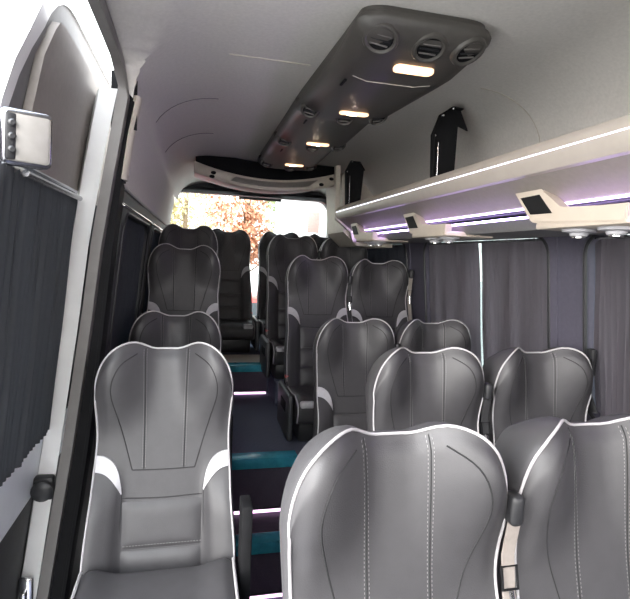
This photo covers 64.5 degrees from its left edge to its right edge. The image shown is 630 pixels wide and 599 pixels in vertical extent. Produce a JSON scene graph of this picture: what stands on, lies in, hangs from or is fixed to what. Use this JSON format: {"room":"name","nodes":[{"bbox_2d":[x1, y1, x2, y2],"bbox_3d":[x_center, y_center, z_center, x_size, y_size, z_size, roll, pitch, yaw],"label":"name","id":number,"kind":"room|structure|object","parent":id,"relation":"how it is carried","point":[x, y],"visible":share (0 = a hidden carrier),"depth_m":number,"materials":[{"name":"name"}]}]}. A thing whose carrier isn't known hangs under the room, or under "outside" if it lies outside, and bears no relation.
{"room":"vehicle interior","nodes":[
{"label":"vehicle interior","id":0,"kind":"room"},
{"bbox_2d":[18,88,116,598],"bbox_3d":[-0.904,0.393,1.798,0.378,2.200,0.371,1,5,-13],"label":"wall pillar","id":1,"kind":"structure","parent":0,"point":[42,491],"depth_m":1.66,"materials":[{"name":"white paint"}]},
{"bbox_2d":[0,0,110,598],"bbox_3d":[-0.899,0.250,1.642,0.358,2.250,1.350,1,5,-13],"label":"door","id":2,"kind":"structure","parent":1,"relation":"attached to","point":[52,69],"depth_m":1.32,"materials":[{"name":"white paint"}]},
{"bbox_2d":[6,111,50,164],"bbox_3d":[-0.598,-0.335,1.042,0.084,0.097,0.008,-2,12,-43],"label":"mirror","id":3,"kind":"object","parent":2,"relation":"attached to","point":[28,133],"depth_m":1.04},
{"bbox_2d":[0,160,96,486],"bbox_3d":[-0.837,0.051,1.633,0.108,0.778,1.308,1,5,-13],"label":"window curtain","id":4,"kind":"object","parent":2,"relation":"hanging from","point":[37,219],"visible":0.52,"depth_m":1.31,"materials":[{"name":"grey fabric"}]},
{"bbox_2d":[50,70,174,598],"bbox_3d":[-1.171,0.260,3.279,0.355,2.335,3.275,1,5,-13],"label":"wall","id":5,"kind":"structure","parent":0,"point":[141,181],"depth_m":1.73,"materials":[{"name":"plastic"}]},
{"bbox_2d":[37,0,129,598],"bbox_3d":[-0.630,0.398,0.910,0.334,2.361,1.652,1,5,-13],"label":"door frame","id":6,"kind":"structure","parent":5,"relation":"in","point":[99,8],"depth_m":1.65,"materials":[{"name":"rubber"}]},
{"bbox_2d":[104,203,151,357],"bbox_3d":[-0.909,0.002,2.331,0.185,0.800,1.135,1,5,-13],"label":"window","id":7,"kind":"structure","parent":5,"relation":"in","point":[126,214],"depth_m":1.87,"materials":[{"name":"black plastic"}]},
{"bbox_2d":[110,219,144,351],"bbox_3d":[-0.915,-0.006,2.347,0.121,0.741,1.018,1,5,-13],"label":"window curtain","id":8,"kind":"object","parent":7,"relation":"hanging from","point":[133,241],"visible":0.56,"depth_m":2.40,"materials":[{"name":"black fabric"}]},
{"bbox_2d":[140,224,161,314],"bbox_3d":[-1.202,-0.114,3.554,0.180,0.800,1.170,1,5,-13],"label":"window","id":9,"kind":"structure","parent":5,"relation":"in","point":[153,228],"depth_m":3.02,"materials":[{"name":"black plastic"}]},
{"bbox_2d":[143,232,159,312],"bbox_3d":[-1.202,-0.119,3.553,0.119,0.741,1.088,1,5,-13],"label":"window curtain","id":10,"kind":"object","parent":9,"relation":"hanging from","point":[156,236],"visible":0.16,"depth_m":3.56,"materials":[{"name":"black fabric"}]},
{"bbox_2d":[222,353,267,392],"bbox_3d":[-0.642,0.610,4.188,0.435,0.232,0.500,1,5,-13],"label":"deck","id":11,"kind":"object","parent":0,"point":[222,353],"visible":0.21,"depth_m":4.37,"materials":[{"name":"carpet"}]},
{"bbox_2d":[223,355,259,361],"bbox_3d":[-0.638,0.493,4.173,0.410,0.004,0.310,1,5,-13],"label":"trim","id":12,"kind":"structure","parent":11,"relation":"on","point":[230,358],"depth_m":4.18,"materials":[{"name":"plastic"}]},
{"bbox_2d":[228,362,261,371],"bbox_3d":[-0.595,0.537,3.970,0.424,0.058,0.092,1,5,-13],"label":"trim","id":13,"kind":"structure","parent":11,"relation":"attached to","point":[234,366],"depth_m":3.94,"materials":[{"name":"teal plastic"}]},
{"bbox_2d":[232,372,266,390],"bbox_3d":[-0.591,0.648,3.941,0.420,0.202,0.007,1,5,-13],"label":"trim","id":14,"kind":"structure","parent":11,"relation":"attached to","point":[243,381],"depth_m":3.96,"materials":[{"name":"carpet"}]},
{"bbox_2d":[248,342,259,352],"bbox_3d":[-0.557,0.566,4.772,1.830,0.231,0.640,1,5,-13],"label":"floor","id":15,"kind":"structure","parent":0,"point":[252,350],"depth_m":4.58,"materials":[{"name":"carpet"}]},
{"bbox_2d":[213,228,259,352],"bbox_3d":[-0.779,-0.104,4.623,0.492,1.108,0.705,1,5,-13],"label":"passenger seat","id":16,"kind":"object","parent":15,"relation":"on","point":[238,327],"visible":0.72,"depth_m":4.72,"materials":[{"name":"leather"}]},
{"bbox_2d":[220,319,253,339],"bbox_3d":[-0.784,0.258,4.524,0.428,0.163,0.440,1,5,-13],"label":"cushion","id":17,"kind":"object","parent":16,"relation":"on","point":[230,329],"depth_m":4.35,"materials":[{"name":"leather"}]},
{"bbox_2d":[257,231,298,344],"bbox_3d":[-0.312,-0.093,4.735,0.453,1.108,0.705,1,5,-13],"label":"passenger seat","id":18,"kind":"object","parent":15,"relation":"on","point":[263,244],"visible":0.25,"depth_m":4.80,"materials":[{"name":"leather"}]},
{"bbox_2d":[259,319,264,335],"bbox_3d":[-0.298,0.270,4.641,0.428,0.163,0.440,1,5,-13],"label":"cushion","id":19,"kind":"object","parent":18,"relation":"on","point":[262,321],"depth_m":4.49,"materials":[{"name":"leather"}]},
{"bbox_2d":[310,234,329,250],"bbox_3d":[0.126,-0.083,4.840,0.453,1.108,0.705,1,5,-13],"label":"passenger seat","id":20,"kind":"object","parent":15,"relation":"on","point":[319,240],"visible":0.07,"depth_m":4.99,"materials":[{"name":"leather"}]},
{"bbox_2d":[181,183,327,315],"bbox_3d":[-0.617,0.061,5.133,2.520,2.470,0.100,1,5,-13],"label":"wall","id":21,"kind":"structure","parent":0,"point":[209,185],"depth_m":5.01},
{"bbox_2d":[181,186,328,317],"bbox_3d":[-0.641,-0.415,5.024,1.700,1.335,0.086,1,5,-13],"label":"window","id":22,"kind":"structure","parent":21,"relation":"in","point":[188,188],"depth_m":4.95,"materials":[{"name":"black plastic"}]},
{"bbox_2d":[239,196,280,201],"bbox_3d":[-0.545,-1.000,4.981,0.420,0.025,0.025,1,5,-13],"label":"brake light","id":23,"kind":"object","parent":22,"relation":"attached to","point":[267,198],"depth_m":4.98,"materials":[{"name":"black plastic"}]},
{"bbox_2d":[234,512,281,593],"bbox_3d":[-0.286,1.318,2.605,0.420,0.278,0.300,1,5,-13],"label":"floor","id":24,"kind":"structure","parent":0,"point":[265,568],"depth_m":2.47,"materials":[{"name":"carpet"}]},
{"bbox_2d":[235,531,279,555],"bbox_3d":[-0.255,1.210,2.485,0.424,0.058,0.092,1,5,-13],"label":"trim","id":25,"kind":"structure","parent":24,"relation":"attached to","point":[264,542],"depth_m":2.45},
{"bbox_2d":[234,506,280,514],"bbox_3d":[-0.312,1.153,2.727,0.416,0.024,0.018,1,5,-13],"label":"light strip","id":26,"kind":"object","parent":24,"relation":"on","point":[277,508],"visible":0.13,"depth_m":2.73,"materials":[{"name":"white plastic"}]},
{"bbox_2d":[232,467,291,509],"bbox_3d":[-0.311,1.028,2.735,0.420,0.270,0.012,1,5,-13],"label":"floor","id":27,"kind":"structure","parent":0,"point":[265,487],"depth_m":2.73,"materials":[{"name":"carpet"}]},
{"bbox_2d":[232,393,308,455],"bbox_3d":[-0.368,0.909,3.949,1.910,0.300,2.385,1,5,-13],"label":"deck","id":28,"kind":"object","parent":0,"point":[256,427],"visible":0.14,"depth_m":3.19,"materials":[{"name":"carpet"}]},
{"bbox_2d":[146,243,220,329],"bbox_3d":[-0.754,0.238,2.837,0.453,1.108,0.705,1,5,-13],"label":"passenger seat","id":29,"kind":"object","parent":28,"relation":"on","point":[180,281],"visible":0.44,"depth_m":2.98,"materials":[{"name":"leather"}]},
{"bbox_2d":[234,391,265,394],"bbox_3d":[-0.593,0.738,3.941,0.416,0.024,0.018,1,5,-13],"label":"light strip","id":30,"kind":"object","parent":28,"relation":"on","point":[235,392],"visible":0.56,"depth_m":3.95,"materials":[{"name":"white plastic"}]},
{"bbox_2d":[232,450,296,469],"bbox_3d":[-0.311,0.884,2.751,0.424,0.058,0.092,1,5,-13],"label":"trim","id":31,"kind":"structure","parent":28,"relation":"attached to","point":[269,459],"depth_m":2.73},
{"bbox_2d":[277,255,351,440],"bbox_3d":[0.030,0.274,3.205,0.517,1.108,0.726,1,5,-13],"label":"passenger seat","id":32,"kind":"object","parent":28,"relation":"on","point":[316,290],"visible":0.63,"depth_m":3.30,"materials":[{"name":"leather"}]},
{"bbox_2d":[289,385,313,423],"bbox_3d":[0.059,0.637,3.117,0.428,0.163,0.440,1,5,-13],"label":"cushion","id":33,"kind":"object","parent":32,"relation":"on","point":[303,395],"depth_m":2.90,"materials":[{"name":"leather"}]},
{"bbox_2d":[349,259,413,335],"bbox_3d":[0.477,0.292,3.316,0.464,1.108,0.705,1,5,-13],"label":"passenger seat","id":34,"kind":"object","parent":28,"relation":"on","point":[378,290],"visible":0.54,"depth_m":3.46,"materials":[{"name":"leather"}]},
{"bbox_2d":[268,372,283,405],"bbox_3d":[0.056,0.671,4.172,0.913,0.174,0.815,1,5,-13],"label":"floor","id":35,"kind":"structure","parent":0,"point":[272,382],"depth_m":3.75,"materials":[{"name":"carpet"}]},
{"bbox_2d":[260,234,320,378],"bbox_3d":[-0.173,0.032,4.003,0.517,1.108,0.726,1,5,-13],"label":"passenger seat","id":36,"kind":"object","parent":35,"relation":"on","point":[282,250],"visible":0.55,"depth_m":4.08,"materials":[{"name":"leather"}]},
{"bbox_2d":[269,338,284,364],"bbox_3d":[-0.145,0.394,3.915,0.428,0.163,0.440,1,5,-13],"label":"cushion","id":37,"kind":"object","parent":36,"relation":"on","point":[276,351],"depth_m":3.69,"materials":[{"name":"leather"}]},
{"bbox_2d":[319,238,366,315],"bbox_3d":[0.269,0.047,4.112,0.453,1.108,0.705,1,5,-13],"label":"passenger seat","id":38,"kind":"object","parent":35,"relation":"on","point":[350,256],"visible":0.09,"depth_m":4.26,"materials":[{"name":"leather"}]},
{"bbox_2d":[106,0,629,199],"bbox_3d":[0.099,-0.781,2.097,1.699,0.227,5.960,1,5,-13],"label":"ceiling","id":39,"kind":"structure","parent":0,"point":[214,77],"depth_m":1.84,"materials":[{"name":"plastic"}]},
{"bbox_2d":[194,156,333,193],"bbox_3d":[-0.375,-1.001,3.889,1.100,0.357,0.410,1,5,-13],"label":"shelf","id":40,"kind":"object","parent":39,"relation":"attached to","point":[229,172],"visible":0.95,"depth_m":3.74,"materials":[{"name":"plastic"}]},
{"bbox_2d":[230,177,316,187],"bbox_3d":[-0.296,-0.875,3.717,0.660,0.084,0.018,1,5,-14],"label":"grille","id":41,"kind":"object","parent":40,"relation":"attached to","point":[245,182],"depth_m":3.71,"materials":[{"name":"white plastic"}]},
{"bbox_2d":[257,5,491,170],"bbox_3d":[0.060,-0.873,2.557,0.458,0.142,2.325,1,5,-13],"label":"console","id":42,"kind":"object","parent":39,"relation":"attached to","point":[388,58],"visible":0.99,"depth_m":1.68,"materials":[{"name":"plastic"}]},
{"bbox_2d":[261,159,272,167],"bbox_3d":[-0.322,-0.926,3.371,0.087,0.060,0.085,1,5,-13],"label":"air vent","id":43,"kind":"object","parent":42,"relation":"attached to","point":[265,163],"depth_m":3.36,"materials":[{"name":"black plastic"}]},
{"bbox_2d":[277,136,291,146],"bbox_3d":[-0.163,-0.864,2.703,0.087,0.060,0.085,1,5,-13],"label":"air vent","id":44,"kind":"object","parent":42,"relation":"attached to","point":[281,140],"depth_m":2.69,"materials":[{"name":"black plastic"}]},
{"bbox_2d":[284,167,295,170],"bbox_3d":[-0.174,-0.918,3.449,0.086,0.058,0.085,1,5,-13],"label":"air vent","id":45,"kind":"object","parent":42,"relation":"attached to","point":[286,168],"depth_m":3.45,"materials":[{"name":"black plastic"}]},
{"bbox_2d":[285,164,302,166],"bbox_3d":[-0.139,-0.900,3.350,0.124,0.009,0.042,1,5,-13],"label":"lamp","id":46,"kind":"object","parent":42,"relation":"attached to","point":[295,165],"depth_m":3.34,"materials":[{"name":"beige plastic"}]},
{"bbox_2d":[300,103,319,117],"bbox_3d":[-0.019,-0.802,2.103,0.089,0.061,0.087,1,5,-13],"label":"air vent","id":47,"kind":"object","parent":42,"relation":"attached to","point":[307,110],"depth_m":2.10,"materials":[{"name":"black plastic"}]},
{"bbox_2d":[305,165,316,170],"bbox_3d":[-0.030,-0.919,3.441,0.087,0.061,0.085,1,5,-13],"label":"air vent","id":48,"kind":"object","parent":42,"relation":"attached to","point":[309,168],"depth_m":3.44,"materials":[{"name":"black plastic"}]},
{"bbox_2d":[305,146,318,151],"bbox_3d":[-0.015,-0.856,2.780,0.086,0.058,0.085,1,5,-13],"label":"air vent","id":49,"kind":"object","parent":42,"relation":"attached to","point":[309,148],"depth_m":2.78,"materials":[{"name":"black plastic"}]},
{"bbox_2d":[306,142,328,146],"bbox_3d":[0.015,-0.839,2.701,0.124,0.009,0.042,1,5,-13],"label":"lamp","id":50,"kind":"object","parent":42,"relation":"attached to","point":[322,144],"depth_m":2.69,"materials":[{"name":"beige plastic"}]},
{"bbox_2d":[331,144,345,150],"bbox_3d":[0.129,-0.857,2.773,0.087,0.061,0.085,1,5,-13],"label":"air vent","id":51,"kind":"object","parent":42,"relation":"attached to","point":[335,147],"depth_m":2.77,"materials":[{"name":"grey plastic"}]},
{"bbox_2d":[335,118,353,125],"bbox_3d":[0.129,-0.796,2.180,0.088,0.059,0.087,1,5,-13],"label":"air vent","id":52,"kind":"object","parent":42,"relation":"attached to","point":[341,121],"depth_m":2.19,"materials":[{"name":"black plastic"}]},
{"bbox_2d":[339,111,368,116],"bbox_3d":[0.162,-0.774,2.082,0.124,0.007,0.042,1,5,-13],"label":"lamp","id":53,"kind":"object","parent":42,"relation":"attached to","point":[350,113],"depth_m":2.07,"materials":[{"name":"beige plastic"}]},
{"bbox_2d":[368,116,387,124],"bbox_3d":[0.272,-0.795,2.173,0.089,0.062,0.087,1,5,-13],"label":"air vent","id":54,"kind":"object","parent":42,"relation":"attached to","point":[374,120],"depth_m":2.17,"materials":[{"name":"black plastic"}]},
{"bbox_2d":[362,23,399,54],"bbox_3d":[0.194,-0.770,1.465,0.115,0.072,0.111,1,5,-13],"label":"air vent","id":55,"kind":"object","parent":42,"relation":"attached to","point":[377,38],"depth_m":1.45,"materials":[{"name":"grey plastic"}]},
{"bbox_2d":[393,64,433,76],"bbox_3d":[0.318,-0.739,1.611,0.136,0.014,0.042,1,5,-13],"label":"lamp","id":56,"kind":"object","parent":42,"relation":"attached to","point":[420,70],"depth_m":1.60,"materials":[{"name":"beige plastic"}]},
{"bbox_2d":[410,32,447,62],"bbox_3d":[0.342,-0.761,1.501,0.114,0.069,0.111,1,5,-13],"label":"air vent","id":57,"kind":"object","parent":42,"relation":"attached to","point":[425,47],"depth_m":1.49,"materials":[{"name":"grey plastic"}]},
{"bbox_2d":[449,37,485,66],"bbox_3d":[0.466,-0.764,1.530,0.114,0.073,0.111,1,5,-13],"label":"air vent","id":58,"kind":"object","parent":42,"relation":"attached to","point":[463,51],"depth_m":1.51,"materials":[{"name":"grey plastic"}]},
{"bbox_2d":[410,236,576,433],"bbox_3d":[1.008,0.469,2.431,0.285,2.250,5.960,1,5,-13],"label":"wall","id":59,"kind":"structure","parent":0,"point":[567,245],"depth_m":2.08,"materials":[{"name":"grey plastic"}]},
{"bbox_2d":[326,171,391,248],"bbox_3d":[0.339,-0.699,3.968,0.440,0.560,0.540,1,5,-13],"label":"trim","id":60,"kind":"structure","parent":59,"relation":"attached to","point":[336,232],"depth_m":3.88,"materials":[{"name":"plastic"}]},
{"bbox_2d":[367,243,412,320],"bbox_3d":[0.610,-0.077,4.071,0.180,0.800,1.010,1,5,-13],"label":"window","id":61,"kind":"structure","parent":59,"relation":"in","point":[406,245],"depth_m":3.58,"materials":[{"name":"black plastic"}]},
{"bbox_2d":[368,244,407,315],"bbox_3d":[0.611,-0.079,4.071,0.118,0.734,0.928,1,5,-13],"label":"window curtain","id":62,"kind":"object","parent":61,"relation":"hanging from","point":[375,255],"visible":0.22,"depth_m":4.02,"materials":[{"name":"black fabric"}]},
{"bbox_2d":[333,106,629,243],"bbox_3d":[0.803,-0.527,1.816,0.475,0.568,3.845,1,5,-13],"label":"luggage rack","id":63,"kind":"object","parent":59,"relation":"attached to","point":[590,166],"depth_m":1.84,"materials":[{"name":"beige plastic"}]},
{"bbox_2d":[351,223,407,245],"bbox_3d":[0.413,-0.440,3.308,0.243,0.174,0.483,1,5,-13],"label":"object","id":64,"kind":"object","parent":63,"relation":"attached to","point":[371,238],"visible":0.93,"depth_m":3.20,"materials":[{"name":"beige plastic"}]},
{"bbox_2d":[371,241,385,245],"bbox_3d":[0.406,-0.357,3.185,0.100,0.028,0.100,1,5,-13],"label":"reading lamp","id":65,"kind":"object","parent":64,"relation":"attached to","point":[378,243],"depth_m":3.16,"materials":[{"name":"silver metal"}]},
{"bbox_2d":[403,212,492,243],"bbox_3d":[0.624,-0.356,2.422,0.243,0.174,0.483,1,5,-13],"label":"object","id":66,"kind":"object","parent":63,"relation":"attached to","point":[417,226],"visible":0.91,"depth_m":2.32,"materials":[{"name":"beige plastic"}]},
{"bbox_2d":[425,238,442,243],"bbox_3d":[0.585,-0.286,2.435,0.100,0.028,0.100,1,5,-13],"label":"reading lamp","id":67,"kind":"object","parent":66,"relation":"attached to","point":[433,240],"depth_m":2.41,"materials":[{"name":"silver metal"}]},
{"bbox_2d":[438,237,459,242],"bbox_3d":[0.617,-0.273,2.299,0.100,0.028,0.100,1,5,-13],"label":"reading lamp","id":68,"kind":"object","parent":66,"relation":"attached to","point":[446,239],"depth_m":2.27,"materials":[{"name":"silver metal"}]},
{"bbox_2d":[338,127,629,211],"bbox_3d":[0.590,-0.454,1.749,0.004,0.003,3.800,1,5,-13],"label":"light","id":69,"kind":"object","parent":63,"relation":"attached to","point":[610,133],"depth_m":1.63,"materials":[{"name":"white plastic"}]},
{"bbox_2d":[516,189,629,237],"bbox_3d":[0.842,-0.271,1.506,0.243,0.174,0.483,1,5,-13],"label":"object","id":70,"kind":"object","parent":63,"relation":"attached to","point":[543,208],"visible":0.91,"depth_m":1.46,"materials":[{"name":"beige plastic"}]},
{"bbox_2d":[561,228,597,237],"bbox_3d":[0.802,-0.200,1.519,0.100,0.028,0.100,1,5,-13],"label":"reading lamp","id":71,"kind":"object","parent":70,"relation":"attached to","point":[573,232],"depth_m":1.49,"materials":[{"name":"silver metal"}]},
{"bbox_2d":[597,226,629,236],"bbox_3d":[0.835,-0.187,1.383,0.100,0.028,0.100,1,5,-13],"label":"reading lamp","id":72,"kind":"object","parent":70,"relation":"attached to","point":[612,231],"depth_m":1.36,"materials":[{"name":"silver metal"}]},
{"bbox_2d":[421,237,557,348],"bbox_3d":[0.920,0.045,2.768,0.180,0.800,1.300,1,5,-13],"label":"window","id":73,"kind":"structure","parent":59,"relation":"in","point":[551,243],"depth_m":2.16,"materials":[{"name":"black plastic"}]},
{"bbox_2d":[429,241,481,364],"bbox_3d":[0.849,0.015,3.070,0.118,0.734,0.594,1,5,-13],"label":"window curtain","id":74,"kind":"object","parent":73,"relation":"hanging from","point":[454,269],"visible":0.62,"depth_m":2.97,"materials":[{"name":"grey fabric"}]},
{"bbox_2d":[481,238,547,362],"bbox_3d":[0.995,0.072,2.463,0.120,0.734,0.588,1,5,-13],"label":"window curtain","id":75,"kind":"object","parent":73,"relation":"hanging from","point":[514,274],"visible":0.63,"depth_m":2.46,"materials":[{"name":"grey fabric"}]},
{"bbox_2d":[577,233,629,420],"bbox_3d":[1.260,0.179,1.341,0.180,0.800,1.415,1,5,-13],"label":"window","id":76,"kind":"structure","parent":59,"relation":"in","point":[586,266],"depth_m":1.97,"materials":[{"name":"black plastic"}]},
{"bbox_2d":[594,234,629,416],"bbox_3d":[1.262,0.178,1.333,0.120,0.734,1.316,1,5,-13],"label":"window curtain","id":77,"kind":"object","parent":76,"relation":"hanging from","point":[612,256],"visible":0.83,"depth_m":1.88,"materials":[{"name":"grey fabric"}]},
{"bbox_3d":[0.302,1.629,1.154,2.120,0.050,3.600,1,5,-13],"label":"floor","id":78,"kind":"structure","parent":0,"visible":0},
{"bbox_2d":[250,590,281,598],"bbox_3d":[-0.255,1.459,2.460,0.416,0.024,0.018,1,5,-13],"label":"light strip","id":79,"kind":"object","parent":78,"relation":"on","point":[273,594],"visible":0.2,"depth_m":2.46,"materials":[{"name":"white plastic"}]},
{"bbox_3d":[0.607,1.496,0.925,1.440,0.280,0.880,1,5,-13],"label":"floor","id":80,"kind":"structure","parent":0,"visible":0},
{"bbox_2d":[279,421,524,598],"bbox_3d":[0.186,0.801,0.763,0.464,1.108,0.705,1,5,-13],"label":"passenger seat","id":81,"kind":"object","parent":80,"relation":"on","point":[420,511],"visible":1,"depth_m":0.91,"materials":[{"name":"leather"}]},
{"bbox_2d":[495,414,629,598],"bbox_3d":[0.612,0.809,0.865,0.453,1.108,0.705,1,5,-13],"label":"passenger seat","id":82,"kind":"object","parent":80,"relation":"on","point":[573,478],"visible":0.88,"depth_m":1.00,"materials":[{"name":"leather"}]},
{"bbox_3d":[0.542,1.388,2.179,0.985,0.280,1.480,1,5,-13],"label":"floor","id":83,"kind":"structure","parent":0,"visible":0},
{"bbox_2d":[313,318,400,436],"bbox_3d":[0.219,0.664,2.409,0.517,1.108,0.726,1,5,-13],"label":"passenger seat","id":84,"kind":"object","parent":83,"relation":"on","point":[344,353],"visible":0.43,"depth_m":2.54,"materials":[{"name":"leather"}]},
{"bbox_2d":[365,347,492,439],"bbox_3d":[0.411,0.737,1.604,0.517,1.108,0.726,1,5,-13],"label":"passenger seat","id":85,"kind":"object","parent":83,"relation":"on","point":[406,388],"visible":0.43,"depth_m":1.76,"materials":[{"name":"leather"}]},
{"bbox_2d":[394,319,470,351],"bbox_3d":[0.661,0.674,2.517,0.453,1.108,0.705,1,5,-13],"label":"passenger seat","id":86,"kind":"object","parent":83,"relation":"on","point":[415,335],"visible":0.14,"depth_m":2.67,"materials":[{"name":"leather"}]},
{"bbox_2d":[481,347,592,445],"bbox_3d":[0.872,0.748,1.718,0.453,1.108,0.705,1,5,-13],"label":"passenger seat","id":87,"kind":"object","parent":83,"relation":"on","point":[555,381],"visible":0.34,"depth_m":1.87,"materials":[{"name":"leather"}]},
{"bbox_2d":[586,348,597,413],"bbox_3d":[1.072,0.316,1.937,0.035,0.248,0.065,1,5,-13],"label":"anchor","id":88,"kind":"object","parent":87,"relation":"attached to","point":[591,353],"visible":0.39,"depth_m":1.93,"materials":[{"name":"black plastic"}]},
{"bbox_3d":[-1.007,0.650,3.741,0.478,0.195,1.155,1,5,-13],"label":"floor","id":89,"kind":"structure","parent":0,"visible":0},
{"bbox_2d":[158,224,217,255],"bbox_3d":[-0.901,0.019,3.515,0.453,1.108,0.705,1,5,-13],"label":"passenger seat","id":90,"kind":"object","parent":89,"relation":"on","point":[175,235],"visible":0.18,"depth_m":3.66,"materials":[{"name":"leather"}]},
{"bbox_3d":[-0.538,1.393,1.556,0.545,0.280,1.910,1,5,-13],"label":"floor","id":91,"kind":"structure","parent":0,"visible":0},
{"bbox_2d":[70,342,252,598],"bbox_3d":[-0.415,0.710,1.377,0.488,1.108,0.835,1,5,-13],"label":"passenger seat","id":92,"kind":"object","parent":91,"relation":"on","point":[160,524],"visible":1,"depth_m":1.54,"materials":[{"name":"leather"}]},
{"bbox_2d":[74,558,235,598],"bbox_3d":[-0.402,0.865,1.232,0.428,0.163,0.510,1,5,-13],"label":"cushion","id":93,"kind":"object","parent":92,"relation":"on","point":[215,579],"depth_m":1.39,"materials":[{"name":"leather"}]},
{"bbox_2d":[128,310,232,462],"bbox_3d":[-0.615,0.623,2.216,0.488,1.108,0.705,1,5,-13],"label":"passenger seat","id":94,"kind":"object","parent":91,"relation":"on","point":[154,328],"visible":0.13,"depth_m":2.36,"materials":[{"name":"leather"}]},
{"label":"outside","id":95,"kind":"structure","parent":0,"visible":0},
{"bbox_2d":[250,274,483,366],"bbox_3d":[-4.709,0.469,19.568,80.000,0.100,80.000,1,5,-13],"label":"ground","id":96,"kind":"structure","parent":95,"point":[254,277],"depth_m":33.88,"materials":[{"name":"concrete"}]},
{"bbox_2d":[171,198,180,223],"bbox_3d":[-5.449,-2.183,15.301,4.416,5.834,4.947,1,5,-13],"label":"tree","id":97,"kind":"object","parent":96,"relation":"on","point":[176,202],"visible":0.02,"depth_m":15.87,"materials":[{"name":"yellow plant"}]},
{"bbox_2d":[170,193,231,228],"bbox_3d":[-6.992,-3.706,26.633,6.238,6.845,4.572,6,6,33],"label":"tree","id":98,"kind":"object","parent":96,"relation":"on","point":[184,210],"visible":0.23,"depth_m":26.35,"materials":[{"name":"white plant"}]},
{"bbox_2d":[203,194,269,271],"bbox_3d":[-2.756,-1.784,18.244,2.605,4.784,3.066,6,6,39],"label":"tree","id":99,"kind":"object","parent":96,"relation":"on","point":[250,216],"visible":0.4,"depth_m":17.75,"materials":[{"name":"orange plant"}]},
{"bbox_2d":[252,292,256,314],"bbox_3d":[-1.472,0.629,10.033,4.250,1.450,1.760,1,5,-19],"label":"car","id":100,"kind":"object","parent":96,"relation":"on","point":[254,294],"visible":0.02,"depth_m":9.20,"materials":[{"name":"grey metal"}]},
{"bbox_2d":[261,201,274,233],"bbox_3d":[-1.240,-2.967,24.336,2.942,6.257,4.440,1,5,-13],"label":"tree","id":101,"kind":"object","parent":96,"relation":"on","point":[270,203],"visible":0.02,"depth_m":24.27,"materials":[{"name":"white plant"}]},
{"bbox_2d":[274,200,326,236],"bbox_3d":[0.659,-0.989,13.978,3.220,4.200,3.040,1,5,-13],"label":"building","id":102,"kind":"structure","parent":96,"relation":"on","point":[302,218],"depth_m":12.19,"materials":[{"name":"white paint"}]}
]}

